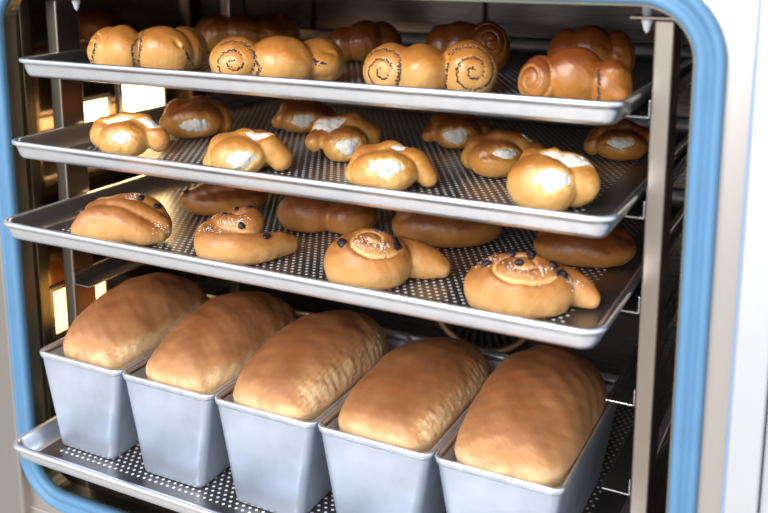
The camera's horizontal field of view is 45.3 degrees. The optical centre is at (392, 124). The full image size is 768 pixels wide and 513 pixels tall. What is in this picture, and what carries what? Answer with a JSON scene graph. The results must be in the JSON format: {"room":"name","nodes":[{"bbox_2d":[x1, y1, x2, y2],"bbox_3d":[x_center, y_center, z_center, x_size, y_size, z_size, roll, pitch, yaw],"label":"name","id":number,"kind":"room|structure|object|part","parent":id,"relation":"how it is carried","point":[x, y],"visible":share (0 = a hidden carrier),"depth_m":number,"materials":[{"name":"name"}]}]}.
{"room":"commercial kitchen","nodes":[
{"label":"commercial kitchen","id":0,"kind":"room"},
{"bbox_3d":[-0.617,1.242,0.101,6.500,0.050,6.000,5,12,26],"label":"floor","id":1,"kind":"structure","parent":0,"visible":0},
{"bbox_2d":[0,0,767,512],"bbox_3d":[0.057,0.295,1.198,1.470,1.400,0.754,5,12,26],"label":"oven","id":2,"kind":"object","parent":1,"relation":"on","point":[718,454],"visible":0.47,"depth_m":0.97,"materials":[{"name":"silver metal"}]},
{"bbox_3d":[-0.425,0.249,1.440,0.388,1.400,0.748,5,12,26],"label":"casing","id":3,"kind":"part","parent":2,"relation":"part of","materials":[{"name":"silver metal"}]},
{"bbox_3d":[0.078,0.695,1.271,0.748,0.588,0.740,5,12,26],"label":"casing","id":4,"kind":"part","parent":2,"relation":"part of","materials":[{"name":"silver metal"}]},
{"bbox_3d":[-0.368,0.208,1.083,0.002,0.050,0.080,5,12,26],"label":"lamp glass","id":5,"kind":"part","parent":2,"relation":"part of","materials":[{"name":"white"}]},
{"bbox_3d":[-0.353,0.010,1.077,0.002,0.076,0.053,5,12,26],"label":"lamp glass","id":6,"kind":"part","parent":2,"relation":"part of","materials":[{"name":"white glass"}]},
{"bbox_3d":[-0.312,-0.018,1.153,0.002,0.103,0.074,5,12,26],"label":"lamp glass","id":7,"kind":"part","parent":2,"relation":"part of","materials":[{"name":"white glass"}]},
{"bbox_2d":[45,0,692,512],"bbox_3d":[-0.004,0.129,1.017,0.644,0.567,0.330,5,12,26],"label":"rack","id":8,"kind":"object","parent":2,"relation":"in","point":[646,383],"visible":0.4,"depth_m":0.76,"materials":[{"name":"silver metal"}]},
{"bbox_3d":[-0.352,0.137,1.028,0.015,0.549,0.032,5,12,26],"label":"post","id":9,"kind":"part","parent":8,"relation":"part of","materials":[{"name":"silver metal"}]},
{"bbox_3d":[-0.217,0.087,1.289,0.015,0.549,0.032,5,12,26],"label":"post","id":10,"kind":"part","parent":8,"relation":"part of","materials":[{"name":"silver metal"}]},
{"bbox_2d":[13,309,672,512],"bbox_3d":[-0.030,0.327,1.008,0.605,0.020,0.440,5,12,26],"label":"baking tray","id":11,"kind":"object","parent":8,"relation":"on","point":[43,445],"visible":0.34,"depth_m":0.92,"materials":[{"name":"metal"}]},
{"bbox_2d":[40,294,215,458],"bbox_3d":[-0.277,0.276,1.042,0.113,0.106,0.212,5,12,26],"label":"tin","id":12,"kind":"object","parent":11,"relation":"on","point":[92,404],"visible":0.44,"depth_m":0.95,"materials":[{"name":"metal"}]},
{"bbox_2d":[63,272,208,368],"bbox_3d":[-0.280,0.247,1.030,0.094,0.153,0.173,5,12,26],"label":"loaf","id":13,"kind":"object","parent":12,"relation":"in","point":[130,320],"visible":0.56,"depth_m":0.97,"materials":[{"name":"brown food"}]},
{"bbox_2d":[122,312,304,487],"bbox_3d":[-0.175,0.285,0.991,0.113,0.106,0.212,5,12,26],"label":"tin","id":14,"kind":"object","parent":11,"relation":"on","point":[180,432],"visible":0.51,"depth_m":0.90,"materials":[{"name":"metal"}]},
{"bbox_2d":[146,291,297,393],"bbox_3d":[-0.173,0.258,0.977,0.093,0.151,0.188,5,12,26],"label":"loaf","id":15,"kind":"object","parent":14,"relation":"in","point":[211,346],"visible":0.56,"depth_m":0.91,"materials":[{"name":"brown food"}]},
{"bbox_2d":[215,331,411,512],"bbox_3d":[-0.073,0.295,0.941,0.113,0.106,0.212,5,12,26],"label":"tin","id":16,"kind":"object","parent":11,"relation":"on","point":[278,463],"visible":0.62,"depth_m":0.85,"materials":[{"name":"metal"}]},
{"bbox_2d":[233,310,387,420],"bbox_3d":[-0.076,0.269,0.928,0.101,0.146,0.191,5,12,26],"label":"loaf","id":17,"kind":"object","parent":16,"relation":"in","point":[313,361],"visible":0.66,"depth_m":0.87,"materials":[{"name":"brown food"}]},
{"bbox_2d":[318,339,507,512],"bbox_3d":[0.028,0.305,0.890,0.113,0.106,0.212,5,12,26],"label":"tin","id":18,"kind":"object","parent":11,"relation":"on","point":[367,475],"visible":0.43,"depth_m":0.80,"materials":[{"name":"metal"}]},
{"bbox_2d":[338,337,488,451],"bbox_3d":[0.025,0.283,0.880,0.100,0.136,0.185,5,12,26],"label":"loaf","id":19,"kind":"object","parent":18,"relation":"in","point":[415,393],"visible":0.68,"depth_m":0.82,"materials":[{"name":"brown food"}]},
{"bbox_2d":[435,376,616,512],"bbox_3d":[0.130,0.314,0.840,0.113,0.106,0.212,5,12,26],"label":"tin","id":20,"kind":"object","parent":11,"relation":"on","point":[467,488],"visible":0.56,"depth_m":0.76,"materials":[{"name":"metal"}]},
{"bbox_2d":[455,345,606,486],"bbox_3d":[0.128,0.285,0.827,0.101,0.153,0.191,5,12,26],"label":"loaf","id":21,"kind":"object","parent":20,"relation":"in","point":[534,415],"visible":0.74,"depth_m":0.76,"materials":[{"name":"brown food"}]},
{"bbox_2d":[3,175,685,348],"bbox_3d":[-0.025,0.094,0.970,0.605,0.020,0.440,5,12,26],"label":"baking tray","id":22,"kind":"object","parent":8,"relation":"on","point":[302,271],"visible":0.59,"depth_m":0.83,"materials":[{"name":"metal"}]},
{"bbox_2d":[71,193,171,244],"bbox_3d":[-0.263,0.093,0.894,0.095,0.046,0.057,-3,11,-17],"label":"swirl","id":23,"kind":"object","parent":22,"relation":"on","point":[129,218],"visible":0.95,"depth_m":0.88,"materials":[{"name":"brown food"}]},
{"bbox_2d":[180,183,267,215],"bbox_3d":[-0.184,0.076,1.004,0.096,0.039,0.061,-4,11,-18],"label":"swirl","id":24,"kind":"object","parent":22,"relation":"on","point":[202,199],"visible":0.7,"depth_m":0.98,"materials":[{"name":"brown food"}]},
{"bbox_2d":[194,205,297,264],"bbox_3d":[-0.135,0.101,0.849,0.096,0.047,0.061,-2,11,-11],"label":"swirl","id":25,"kind":"object","parent":22,"relation":"on","point":[235,235],"visible":0.96,"depth_m":0.83,"materials":[{"name":"brown food"}]},
{"bbox_2d":[277,195,377,234],"bbox_3d":[-0.067,0.087,0.943,0.105,0.040,0.060,1,11,6],"label":"swirl","id":26,"kind":"object","parent":22,"relation":"on","point":[294,213],"visible":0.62,"depth_m":0.92,"materials":[{"name":"brown food"}]},
{"bbox_2d":[324,227,450,289],"bbox_3d":[-0.004,0.113,0.791,0.110,0.047,0.063,0,11,-1],"label":"swirl","id":27,"kind":"object","parent":22,"relation":"on","point":[377,259],"visible":0.96,"depth_m":0.77,"materials":[{"name":"brown food"}]},
{"bbox_2d":[392,211,502,247],"bbox_3d":[0.054,0.092,0.902,0.109,0.045,0.070,0,11,0],"label":"bun","id":28,"kind":"object","parent":22,"relation":"on","point":[436,231],"visible":0.52,"depth_m":0.88,"materials":[{"name":"brown food"}]},
{"bbox_2d":[464,250,599,318],"bbox_3d":[0.111,0.124,0.730,0.108,0.048,0.057,0,11,3],"label":"swirl","id":29,"kind":"object","parent":22,"relation":"on","point":[527,284],"visible":0.96,"depth_m":0.71,"materials":[{"name":"brown food"}]},
{"bbox_2d":[534,227,635,267],"bbox_3d":[0.176,0.108,0.846,0.092,0.036,0.060,2,11,12],"label":"bun","id":30,"kind":"object","parent":22,"relation":"on","point":[618,247],"visible":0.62,"depth_m":0.82,"materials":[{"name":"brown food"}]},
{"bbox_2d":[11,93,689,237],"bbox_3d":[-0.016,0.014,0.970,0.605,0.020,0.440,5,12,26],"label":"baking tray","id":31,"kind":"object","parent":8,"relation":"on","point":[459,192],"visible":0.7,"depth_m":0.85,"materials":[{"name":"metal"}]},
{"bbox_2d":[90,111,169,155],"bbox_3d":[-0.265,0.008,0.929,0.080,0.044,0.058,-2,11,-11],"label":"pastry","id":32,"kind":"object","parent":31,"relation":"on","point":[124,132],"visible":0.98,"depth_m":0.91,"materials":[{"name":"brown food"}]},
{"bbox_2d":[159,95,232,138],"bbox_3d":[-0.216,-0.009,1.017,0.056,0.046,0.073,9,14,40],"label":"pastry","id":33,"kind":"object","parent":31,"relation":"on","point":[198,116],"visible":0.99,"depth_m":1.00,"materials":[{"name":"brown food"}]},
{"bbox_2d":[203,128,291,171],"bbox_3d":[-0.136,0.024,0.855,0.074,0.041,0.057,-7,13,-33],"label":"pastry","id":34,"kind":"object","parent":31,"relation":"on","point":[247,149],"visible":0.87,"depth_m":0.84,"materials":[{"name":"brown food"}]},
{"bbox_2d":[272,100,335,132],"bbox_3d":[-0.097,-0.011,1.045,0.072,0.038,0.051,-7,13,-31],"label":"pastry","id":35,"kind":"object","parent":31,"relation":"on","point":[296,116],"visible":0.74,"depth_m":1.03,"materials":[{"name":"brown food"}]},
{"bbox_2d":[305,112,380,161],"bbox_3d":[-0.047,0.011,0.910,0.064,0.045,0.065,4,12,22],"label":"pastry","id":36,"kind":"object","parent":31,"relation":"on","point":[339,136],"visible":0.88,"depth_m":0.89,"materials":[{"name":"brown food"}]},
{"bbox_2d":[345,140,436,190],"bbox_3d":[-0.004,0.035,0.795,0.071,0.042,0.060,-8,13,-35],"label":"pastry","id":37,"kind":"object","parent":31,"relation":"on","point":[389,164],"visible":0.91,"depth_m":0.78,"materials":[{"name":"brown food"}]},
{"bbox_2d":[422,112,491,148],"bbox_3d":[0.070,0.004,0.964,0.067,0.038,0.053,-9,14,-40],"label":"pastry","id":38,"kind":"object","parent":31,"relation":"on","point":[451,130],"visible":0.82,"depth_m":0.95,"materials":[{"name":"brown food"}]},
{"bbox_2d":[461,129,545,177],"bbox_3d":[0.104,0.025,0.842,0.075,0.042,0.052,-3,11,-17],"label":"pastry","id":39,"kind":"object","parent":31,"relation":"on","point":[492,154],"visible":0.83,"depth_m":0.83,"materials":[{"name":"brown food"}]},
{"bbox_2d":[507,147,599,210],"bbox_3d":[0.127,0.044,0.733,0.070,0.047,0.054,-4,11,-19],"label":"pastry","id":40,"kind":"object","parent":31,"relation":"on","point":[553,178],"visible":0.94,"depth_m":0.71,"materials":[{"name":"brown food"}]},
{"bbox_2d":[584,118,649,160],"bbox_3d":[0.222,0.014,0.908,0.066,0.040,0.046,3,11,14],"label":"pastry","id":41,"kind":"object","parent":31,"relation":"on","point":[625,140],"visible":0.97,"depth_m":0.90,"materials":[{"name":"brown food"}]},
{"bbox_2d":[19,27,692,124],"bbox_3d":[-0.009,-0.067,0.971,0.605,0.020,0.440,5,12,26],"label":"baking tray","id":42,"kind":"object","parent":8,"relation":"on","point":[504,99],"visible":0.44,"depth_m":0.79,"materials":[{"name":"metal"}]},
{"bbox_2d":[87,25,206,70],"bbox_3d":[-0.249,-0.077,0.936,0.118,0.050,0.065,-2,11,-9],"label":"roll","id":43,"kind":"object","parent":42,"relation":"on","point":[165,47],"visible":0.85,"depth_m":0.91,"materials":[{"name":"brown food"}]},
{"bbox_2d":[194,14,299,52],"bbox_3d":[-0.178,-0.113,1.135,0.133,0.046,0.064,-4,11,-19],"label":"roll","id":44,"kind":"object","parent":42,"relation":"on","point":[215,28],"visible":0.52,"depth_m":1.11,"materials":[{"name":"brown food"}]},
{"bbox_2d":[209,36,344,80],"bbox_3d":[-0.106,-0.060,0.856,0.127,0.046,0.069,-2,11,-11],"label":"roll","id":45,"kind":"object","parent":42,"relation":"on","point":[319,58],"visible":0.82,"depth_m":0.83,"materials":[{"name":"brown food"}]},
{"bbox_2d":[328,20,401,61],"bbox_3d":[-0.030,-0.093,1.028,0.086,0.046,0.049,-3,11,-13],"label":"roll","id":46,"kind":"object","parent":42,"relation":"on","point":[356,41],"visible":0.68,"depth_m":1.01,"materials":[{"name":"brown food"}]},
{"bbox_2d":[363,40,497,91],"bbox_3d":[0.032,-0.048,0.788,0.117,0.048,0.058,0,11,2],"label":"roll","id":47,"kind":"object","parent":42,"relation":"on","point":[465,65],"visible":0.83,"depth_m":0.77,"materials":[{"name":"brown food"}]},
{"bbox_2d":[426,20,509,70],"bbox_3d":[0.077,-0.081,0.946,0.089,0.053,0.048,2,11,12],"label":"roll","id":48,"kind":"object","parent":42,"relation":"on","point":[490,34],"visible":0.55,"depth_m":0.93,"materials":[{"name":"brown food"}]},
{"bbox_2d":[518,46,631,100],"bbox_3d":[0.146,-0.039,0.737,0.090,0.048,0.045,3,11,15],"label":"roll","id":49,"kind":"object","parent":42,"relation":"on","point":[575,72],"visible":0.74,"depth_m":0.72,"materials":[{"name":"brown food"}]},
{"bbox_2d":[547,25,634,73],"bbox_3d":[0.183,-0.064,0.850,0.081,0.055,0.042,1,11,6],"label":"roll","id":50,"kind":"object","parent":42,"relation":"on","point":[615,44],"visible":0.54,"depth_m":0.83,"materials":[{"name":"brown food"}]},
{"bbox_3d":[0.210,0.190,0.749,0.015,0.549,0.032,5,12,26],"label":"post","id":51,"kind":"part","parent":8,"relation":"part of","materials":[{"name":"silver metal"}]},
{"bbox_3d":[0.259,0.389,0.702,0.024,1.400,0.028,5,12,26],"label":"casing","id":52,"kind":"part","parent":2,"relation":"part of","materials":[{"name":"silver metal"}]}
]}

